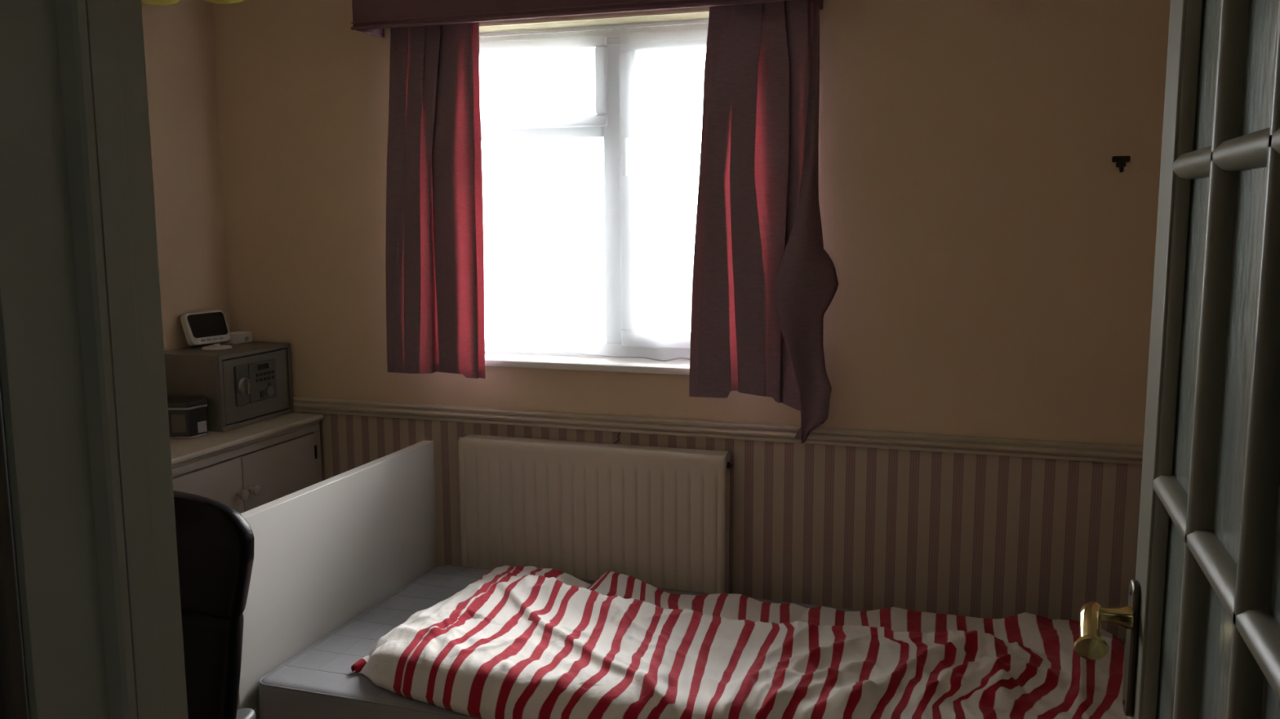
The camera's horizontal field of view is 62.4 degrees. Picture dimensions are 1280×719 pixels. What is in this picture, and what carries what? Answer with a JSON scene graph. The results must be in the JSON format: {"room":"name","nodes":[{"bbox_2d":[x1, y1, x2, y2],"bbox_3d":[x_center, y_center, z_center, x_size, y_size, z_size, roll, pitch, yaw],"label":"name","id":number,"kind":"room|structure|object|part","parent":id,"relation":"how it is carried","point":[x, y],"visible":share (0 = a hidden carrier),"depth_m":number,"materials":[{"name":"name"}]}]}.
{"room":"bedroom","nodes":[
{"label":"bedroom","id":0,"kind":"room"},
{"bbox_2d":[141,0,230,351],"bbox_3d":[-1.853,0.018,2.454,0.100,2.420,2.541,2,8,18],"label":"wall","id":1,"kind":"structure","parent":0,"point":[179,37],"depth_m":3.41,"materials":[{"name":"beige paint"}]},
{"bbox_2d":[479,20,708,361],"bbox_3d":[-0.105,-0.494,3.202,1.236,0.992,0.035,2,8,18],"label":"window frame","id":2,"kind":"structure","parent":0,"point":[700,21],"depth_m":3.19,"materials":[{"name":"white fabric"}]},
{"bbox_2d":[212,0,1170,639],"bbox_3d":[0.040,-0.104,3.292,3.170,2.420,0.250,2,8,18],"label":"wall","id":3,"kind":"structure","parent":0,"point":[986,244],"depth_m":2.93,"materials":[{"name":"beige paint"}]},
{"bbox_2d":[351,0,822,37],"bbox_3d":[-0.181,-1.081,3.010,1.384,0.225,0.166,2,8,18],"label":"pelmet","id":4,"kind":"object","parent":3,"relation":"attached to","point":[371,17],"visible":0.95,"depth_m":3.03,"materials":[{"name":"red fabric"}]},
{"bbox_2d":[385,22,485,378],"bbox_3d":[-0.643,-0.513,3.247,0.364,1.141,0.040,2,8,18],"label":"curtain","id":5,"kind":"object","parent":4,"relation":"hanging from","point":[434,236],"visible":0.95,"depth_m":3.24,"materials":[{"name":"red fabric"}]},
{"bbox_2d":[484,352,689,374],"bbox_3d":[-0.107,0.017,3.259,1.236,0.028,0.135,2,8,18],"label":"trim","id":6,"kind":"structure","parent":3,"relation":"attached to","point":[508,360],"depth_m":3.24,"materials":[{"name":"white paint"}]},
{"bbox_2d":[479,17,708,360],"bbox_3d":[-0.083,-0.510,3.268,1.240,1.023,0.108,2,8,18],"label":"window","id":7,"kind":"structure","parent":3,"relation":"in","point":[618,119],"depth_m":3.25,"materials":[{"name":"white plastic"}]},
{"bbox_3d":[-0.363,-0.860,3.319,0.570,0.271,0.076,2,8,18],"label":"fanlight sash","id":8,"kind":"part","parent":7,"relation":"part of","materials":[{"name":"glass"}]},
{"bbox_3d":[-0.043,-0.620,3.194,0.026,0.130,0.023,2,8,18],"label":"handle","id":9,"kind":"part","parent":7,"relation":"part of","materials":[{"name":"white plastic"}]},
{"bbox_3d":[0.209,-0.502,3.178,0.548,0.948,0.076,2,8,18],"label":"casement sash","id":10,"kind":"part","parent":7,"relation":"part of","materials":[{"name":"glass"}]},
{"bbox_2d":[479,8,709,32],"bbox_3d":[-0.106,-1.006,3.137,1.238,0.006,0.100,2,8,18],"label":"trim","id":11,"kind":"structure","parent":3,"relation":"attached to","point":[698,14],"depth_m":3.13,"materials":[{"name":"beige paint"}]},
{"bbox_2d":[457,434,732,594],"bbox_3d":[-0.148,0.683,3.277,0.934,0.865,0.098,2,8,18],"label":"radiator","id":12,"kind":"object","parent":3,"relation":"attached to","point":[658,517],"visible":0.6,"depth_m":3.19,"materials":[{"name":"beige metal"}]},
{"bbox_2d":[292,396,1143,464],"bbox_3d":[-0.001,0.200,3.203,2.970,0.050,0.022,2,8,18],"label":"trim","id":13,"kind":"structure","parent":3,"relation":"attached to","point":[948,443],"depth_m":3.10,"materials":[{"name":"beige paint"}]},
{"bbox_2d":[688,0,838,443],"bbox_3d":[0.333,-0.405,2.922,0.425,1.277,0.108,2,8,18],"label":"curtain","id":14,"kind":"object","parent":3,"relation":"attached to","point":[765,282],"visible":1,"depth_m":2.92,"materials":[{"name":"red fabric"}]},
{"bbox_2d":[1111,155,1130,172],"bbox_3d":[1.226,-0.498,2.693,0.043,0.042,0.036,2,8,18],"label":"wall hook","id":15,"kind":"object","parent":3,"relation":"attached to","point":[1120,161],"visible":1,"depth_m":2.70,"materials":[{"name":"black plastic"}]},
{"bbox_3d":[-0.682,-1.036,0.960,3.170,0.060,4.850,2,8,18],"label":"ceiling","id":16,"kind":"structure","parent":0,"visible":0},
{"bbox_2d":[141,0,243,5],"bbox_3d":[-0.870,-0.902,1.928,0.247,0.462,0.247,0,8,5],"label":"ceiling lamp","id":17,"kind":"object","parent":16,"relation":"hanging from","point":[157,2],"visible":0.99,"depth_m":2.02,"materials":[{"name":"gold metal"}]},
{"bbox_3d":[-0.930,-0.744,2.020,0.116,0.124,0.116,2,8,18],"label":"lamp shade","id":18,"kind":"part","parent":17,"relation":"part of","materials":[{"name":"yellow glass"}]},
{"bbox_3d":[-0.800,-0.743,2.010,0.116,0.124,0.116,2,8,18],"label":"lamp shade","id":19,"kind":"part","parent":17,"relation":"part of","materials":[{"name":"yellow glass"}]},
{"bbox_3d":[-0.711,1.438,1.176,3.170,0.060,4.600,2,8,18],"label":"floor","id":20,"kind":"structure","parent":0,"visible":0},
{"bbox_2d":[173,490,255,718],"bbox_3d":[-0.987,0.793,1.721,0.603,1.072,0.610,2,8,18],"label":"office chair","id":21,"kind":"object","parent":20,"relation":"on","point":[215,544],"visible":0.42,"depth_m":1.80,"materials":[{"name":"black leather"}]},
{"bbox_3d":[-0.919,0.599,1.907,0.505,0.347,0.123,2,8,18],"label":"backrest","id":22,"kind":"part","parent":21,"relation":"part of","materials":[{"name":"black leather"}]},
{"bbox_2d":[169,412,323,514],"bbox_3d":[-1.489,0.729,2.864,0.388,0.897,1.695,2,8,18],"label":"base cabinet","id":23,"kind":"object","parent":20,"relation":"on","point":[244,468],"visible":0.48,"depth_m":3.24,"materials":[{"name":"beige paint"}]},
{"bbox_2d":[167,395,208,439],"bbox_3d":[-1.375,0.174,3.199,0.127,0.112,0.132,2,8,18],"label":"tin","id":24,"kind":"object","parent":23,"relation":"on","point":[187,415],"visible":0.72,"depth_m":3.15,"materials":[{"name":"black metal"}]},
{"bbox_2d":[171,413,186,432],"bbox_3d":[-1.371,0.190,3.145,0.042,0.055,0.001,0,8,-2],"label":"picture","id":25,"kind":"object","parent":24,"relation":"on","point":[178,420],"depth_m":3.14,"materials":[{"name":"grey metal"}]},
{"bbox_3d":[-1.375,0.128,3.193,0.124,0.020,0.129,2,8,18],"label":"lid","id":26,"kind":"part","parent":24,"relation":"part of","materials":[{"name":"black metal"}]},
{"bbox_3d":[-1.269,0.687,3.046,0.020,0.743,0.398,2,8,18],"label":"door","id":27,"kind":"part","parent":23,"relation":"part of","materials":[{"name":"beige paint"}]},
{"bbox_2d":[164,342,293,431],"bbox_3d":[-1.334,0.080,3.430,0.280,0.236,0.348,2,8,18],"label":"safe","id":28,"kind":"object","parent":23,"relation":"on","point":[242,384],"visible":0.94,"depth_m":3.31,"materials":[{"name":"grey metal"}]},
{"bbox_2d":[180,310,231,350],"bbox_3d":[-1.377,-0.097,3.432,0.150,0.113,0.156,4,9,28],"label":"clock","id":29,"kind":"object","parent":28,"relation":"on","point":[207,327],"visible":1,"depth_m":3.43,"materials":[{"name":"grey plastic"}]},
{"bbox_2d":[222,331,252,344],"bbox_3d":[-1.352,-0.074,3.555,0.056,0.036,0.090,1,8,12],"label":"carton","id":30,"kind":"object","parent":28,"relation":"on","point":[237,337],"visible":0.88,"depth_m":3.53,"materials":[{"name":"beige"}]},
{"bbox_3d":[-1.359,-0.070,3.524,0.056,0.035,0.026,1,8,12],"label":"lid","id":31,"kind":"part","parent":30,"relation":"part of","materials":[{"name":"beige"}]},
{"bbox_3d":[-1.249,0.081,3.317,0.008,0.126,0.058,2,8,18],"label":"lock plate","id":32,"kind":"part","parent":28,"relation":"part of","materials":[{"name":"grey metal"}]},
{"bbox_3d":[-1.235,0.084,3.314,0.020,0.054,0.054,2,8,18],"label":"lock knob","id":33,"kind":"part","parent":28,"relation":"part of","materials":[{"name":"silver metal"}]},
{"bbox_3d":[-1.232,0.084,3.396,0.010,0.198,0.310,2,8,18],"label":"door","id":34,"kind":"part","parent":28,"relation":"part of","materials":[{"name":"grey metal"}]},
{"bbox_3d":[-1.192,0.405,3.166,0.034,0.033,0.033,2,8,18],"label":"knob","id":35,"kind":"part","parent":23,"relation":"part of","materials":[{"name":"beige paint"}]},
{"bbox_3d":[-1.347,0.751,2.825,0.018,0.862,1.685,2,8,18],"label":"frame","id":36,"kind":"part","parent":23,"relation":"part of","materials":[{"name":"beige paint"}]},
{"bbox_3d":[-1.174,0.397,3.219,0.034,0.033,0.033,2,8,18],"label":"knob","id":37,"kind":"part","parent":23,"relation":"part of","materials":[{"name":"beige paint"}]},
{"bbox_3d":[-1.150,0.638,3.408,0.020,0.743,0.362,2,8,18],"label":"door","id":38,"kind":"part","parent":23,"relation":"part of","materials":[{"name":"beige paint"}]},
{"bbox_2d":[237,440,437,718],"bbox_3d":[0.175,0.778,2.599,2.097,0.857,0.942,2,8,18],"label":"headboard","id":39,"kind":"object","parent":20,"relation":"on","point":[326,553],"visible":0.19,"depth_m":2.80,"materials":[{"name":"white wood"}]},
{"bbox_2d":[258,564,1125,718],"bbox_3d":[0.185,0.842,2.630,2.027,0.204,0.914,2,8,18],"label":"mattress","id":40,"kind":"object","parent":39,"relation":"on","point":[319,682],"visible":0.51,"depth_m":2.56,"materials":[{"name":"grey fabric"}]},
{"bbox_2d":[351,565,1126,718],"bbox_3d":[0.245,0.743,2.536,1.797,0.344,0.894,2,8,18],"label":"duvet","id":41,"kind":"object","parent":40,"relation":"on","point":[517,642],"visible":0.95,"depth_m":2.34,"materials":[{"name":"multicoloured fabric"}]},
{"bbox_3d":[-0.769,0.231,0.851,2.970,2.420,0.115,2,8,18],"label":"wall","id":42,"kind":"structure","parent":0,"visible":0},
{"bbox_2d":[0,388,29,718],"bbox_3d":[-0.004,0.424,0.555,0.992,2.110,0.015,2,8,18],"label":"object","id":43,"kind":"structure","parent":42,"relation":"attached to","point":[13,691],"depth_m":0.64,"materials":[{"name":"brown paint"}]},
{"bbox_2d":[0,0,188,718],"bbox_3d":[0.017,0.436,0.619,0.852,2.070,0.116,2,8,18],"label":"trim","id":44,"kind":"structure","parent":42,"relation":"attached to","point":[83,381],"depth_m":0.68,"materials":[{"name":"grey paint"}]},
{"bbox_2d":[1074,0,1279,718],"bbox_3d":[0.491,0.413,0.910,0.184,2.017,0.757,2,8,18],"label":"door","id":45,"kind":"structure","parent":42,"relation":"in","point":[1201,619],"depth_m":0.93,"materials":[{"name":"grey paint"}]},
{"bbox_3d":[0.531,0.311,1.209,0.057,0.050,0.085,4,9,27],"label":"lever","id":46,"kind":"part","parent":45,"relation":"part of","materials":[{"name":"gold metal"}]},
{"bbox_3d":[0.575,0.338,1.237,0.008,0.163,0.042,2,8,18],"label":"handle plate","id":47,"kind":"part","parent":45,"relation":"part of","materials":[{"name":"gold metal"}]},
{"bbox_3d":[0.491,0.413,0.910,0.040,2.017,0.757,2,8,18],"label":"frame","id":48,"kind":"part","parent":45,"relation":"part of","materials":[{"name":"grey paint"}]},
{"bbox_3d":[0.486,0.337,0.888,0.004,1.710,0.608,2,8,18],"label":"glass pane","id":49,"kind":"part","parent":45,"relation":"part of","materials":[{"name":"grey"}]},
{"label":"outside","id":50,"kind":"structure","parent":0,"visible":0},
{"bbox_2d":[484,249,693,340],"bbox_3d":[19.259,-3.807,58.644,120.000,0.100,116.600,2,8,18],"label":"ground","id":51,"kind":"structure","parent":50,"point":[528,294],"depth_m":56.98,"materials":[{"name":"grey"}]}
]}

